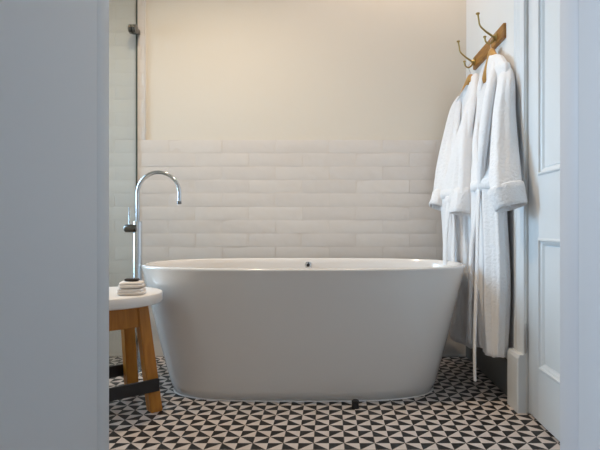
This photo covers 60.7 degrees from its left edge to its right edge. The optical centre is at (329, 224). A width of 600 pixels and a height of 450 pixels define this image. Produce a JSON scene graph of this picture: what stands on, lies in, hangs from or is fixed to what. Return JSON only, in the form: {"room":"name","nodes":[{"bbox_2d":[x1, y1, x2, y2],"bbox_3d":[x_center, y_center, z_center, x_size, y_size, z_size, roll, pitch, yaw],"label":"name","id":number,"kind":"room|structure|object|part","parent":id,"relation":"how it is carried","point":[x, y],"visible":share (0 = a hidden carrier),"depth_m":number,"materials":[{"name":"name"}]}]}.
{"room":"bathroom","nodes":[
{"label":"bathroom","id":0,"kind":"room"},
{"bbox_2d":[109,0,465,355],"bbox_3d":[-0.600,-0.650,3.008,3.400,2.800,0.184,0,0,0],"label":"wall","id":1,"kind":"structure","parent":0,"point":[284,128],"depth_m":2.92,"materials":[{"name":"beige paint"}]},
{"bbox_2d":[0,0,599,449],"bbox_3d":[-0.575,-0.650,0.750,3.350,2.800,0.400,0,0,0],"label":"wall","id":2,"kind":"structure","parent":0,"point":[48,48],"depth_m":0.78,"materials":[{"name":"white paint"}]},
{"bbox_2d":[97,0,108,449],"bbox_3d":[-0.413,-0.300,0.929,0.003,2.100,0.049,0,0,0],"label":"trim","id":3,"kind":"structure","parent":2,"relation":"attached to","point":[102,5],"depth_m":0.93,"materials":[{"name":"white paint"}]},
{"bbox_2d":[560,0,577,449],"bbox_3d":[0.430,-0.300,0.919,0.002,2.100,0.070,0,0,0],"label":"trim","id":4,"kind":"structure","parent":2,"relation":"attached to","point":[568,8],"depth_m":0.92,"materials":[{"name":"white paint"}]},
{"bbox_2d":[109,356,559,449],"bbox_3d":[-0.500,0.800,1.250,3.600,0.100,3.700,0,0,0],"label":"floor","id":5,"kind":"structure","parent":0,"point":[460,412],"depth_m":1.94,"materials":[{"name":"tile"}]},
{"bbox_2d":[122,0,139,363],"bbox_3d":[-1.103,-0.375,2.268,0.048,2.250,1.296,0,0,0],"label":"screen","id":6,"kind":"object","parent":5,"relation":"on","point":[133,29],"visible":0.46,"depth_m":2.91,"materials":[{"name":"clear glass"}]},
{"bbox_2d":[109,287,162,412],"bbox_3d":[-0.883,0.509,2.030,0.414,0.482,0.414,0,0,44],"label":"stool","id":7,"kind":"object","parent":5,"relation":"on","point":[127,313],"visible":0.41,"depth_m":2.04,"materials":[{"name":"brown wood"}]},
{"bbox_3d":[-0.874,0.530,2.228,0.066,0.439,0.121,0,0,0],"label":"leg","id":8,"kind":"part","parent":7,"relation":"part of","materials":[{"name":"brown wood"}]},
{"bbox_2d":[117,287,146,294],"bbox_3d":[-0.766,0.254,1.976,0.103,0.026,0.090,0,0,0],"label":"cloth","id":9,"kind":"object","parent":7,"relation":"on","point":[121,291],"visible":0.88,"depth_m":1.94,"materials":[{"name":"white fabric"}]},
{"bbox_2d":[118,280,144,287],"bbox_3d":[-0.766,0.229,1.976,0.092,0.024,0.086,0,0,-11],"label":"cloth","id":10,"kind":"object","parent":9,"relation":"on","point":[124,284],"visible":0.97,"depth_m":1.94,"materials":[{"name":"white fabric"}]},
{"bbox_2d":[124,278,139,281],"bbox_3d":[-0.763,0.211,1.971,0.052,0.012,0.036,0,0,-6],"label":"soap","id":11,"kind":"object","parent":10,"relation":"on","point":[126,279],"visible":1,"depth_m":1.96,"materials":[{"name":"grey"}]},
{"bbox_3d":[-0.883,0.289,2.030,0.414,0.042,0.414,0,0,0],"label":"seat","id":12,"kind":"part","parent":7,"relation":"part of","materials":[{"name":"white stone"}]},
{"bbox_3d":[-0.737,0.530,2.066,0.121,0.439,0.067,0,0,0],"label":"leg","id":13,"kind":"part","parent":7,"relation":"part of","materials":[{"name":"brown wood"}]},
{"bbox_2d":[124,170,181,374],"bbox_3d":[-0.898,0.236,2.600,0.284,1.028,0.090,0,0,0],"label":"tap","id":14,"kind":"object","parent":5,"relation":"on","point":[136,227],"visible":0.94,"depth_m":2.59,"materials":[{"name":"silver metal"}]},
{"bbox_3d":[-1.018,-0.044,2.589,0.008,0.088,0.010,0,0,27],"label":"lever","id":15,"kind":"part","parent":14,"relation":"part of","materials":[{"name":"silver metal"}]},
{"bbox_3d":[-0.872,-0.146,2.600,0.232,0.263,0.020,0,0,0],"label":"spout","id":16,"kind":"part","parent":14,"relation":"part of","materials":[{"name":"silver metal"}]},
{"bbox_2d":[142,258,464,401],"bbox_3d":[-0.122,0.465,2.452,1.508,0.570,0.704,0,0,0],"label":"bathtub","id":17,"kind":"object","parent":5,"relation":"on","point":[229,329],"visible":1,"depth_m":2.15,"materials":[{"name":"white ceramic"}]},
{"bbox_2d":[352,399,358,408],"bbox_3d":[0.104,0.733,2.095,0.031,0.034,0.031,0,0,0],"label":"door stop","id":18,"kind":"object","parent":5,"relation":"on","point":[355,402],"visible":1,"depth_m":2.08,"materials":[{"name":"black metal"}]},
{"bbox_2d":[466,0,529,413],"bbox_3d":[0.880,-0.650,1.938,0.200,2.800,1.975,0,0,0],"label":"wall","id":19,"kind":"structure","parent":0,"point":[493,13],"depth_m":2.21,"materials":[{"name":"white paint"}]},
{"bbox_2d":[457,12,505,69],"bbox_3d":[0.724,-0.902,2.498,0.112,0.148,0.473,0,0,0],"label":"rail","id":20,"kind":"object","parent":19,"relation":"attached to","point":[499,36],"visible":1,"depth_m":2.41,"materials":[{"name":"brown wood"}]},
{"bbox_2d":[459,63,472,95],"bbox_3d":[0.741,-0.746,2.700,0.026,0.218,0.330,0,0,-14],"label":"clothes hanger","id":21,"kind":"object","parent":20,"relation":"hanging from","point":[468,79],"visible":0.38,"depth_m":2.71,"materials":[{"name":"brown wood"}]},
{"bbox_2d":[429,73,478,348],"bbox_3d":[0.658,-0.082,2.624,0.213,1.381,0.433,0,0,-9],"label":"bathrobe","id":22,"kind":"object","parent":21,"relation":"hanging from","point":[451,194],"visible":0.75,"depth_m":2.55,"materials":[{"name":"white fabric"}]},
{"bbox_2d":[482,38,496,83],"bbox_3d":[0.741,-0.753,2.345,0.026,0.204,0.330,0,0,0],"label":"clothes hanger","id":23,"kind":"object","parent":20,"relation":"hanging from","point":[491,51],"visible":0.49,"depth_m":2.38,"materials":[{"name":"brown wood"}]},
{"bbox_2d":[462,54,526,381],"bbox_3d":[0.698,-0.062,2.270,0.164,1.463,0.680,0,0,0],"label":"bathrobe","id":24,"kind":"object","parent":23,"relation":"hanging from","point":[497,187],"visible":0.94,"depth_m":2.16,"materials":[{"name":"white fabric"}]},
{"bbox_2d":[466,346,506,395],"bbox_3d":[0.777,0.670,2.537,0.007,0.160,0.760,0,0,0],"label":"baseboard","id":25,"kind":"structure","parent":19,"relation":"attached to","point":[495,369],"depth_m":2.43,"materials":[{"name":"grey wood"}]},
{"bbox_2d":[507,348,525,412],"bbox_3d":[0.765,0.634,2.095,0.038,0.232,0.122,0,0,0],"label":"trim","id":26,"kind":"structure","parent":19,"relation":"attached to","point":[516,361],"depth_m":2.04,"materials":[{"name":"white paint"}]},
{"bbox_2d":[514,0,525,354],"bbox_3d":[0.775,-0.455,2.091,0.017,1.950,0.114,0,0,0],"label":"trim","id":27,"kind":"structure","parent":19,"relation":"attached to","point":[519,5],"depth_m":2.07,"materials":[{"name":"white paint"}]},
{"bbox_2d":[524,0,559,440],"bbox_3d":[0.770,-0.292,1.655,0.113,2.068,0.761,0,0,0],"label":"door","id":28,"kind":"structure","parent":19,"relation":"in","point":[544,15],"depth_m":1.89,"materials":[{"name":"white paint"}]},
{"bbox_3d":[0.792,-0.697,1.815,0.020,1.021,0.232,0,0,0],"label":"panel","id":29,"kind":"part","parent":28,"relation":"part of","materials":[{"name":"white paint"}]},
{"bbox_3d":[0.792,0.297,1.815,0.020,0.499,0.232,0,0,0],"label":"panel","id":30,"kind":"part","parent":28,"relation":"part of","materials":[{"name":"white paint"}]}
]}

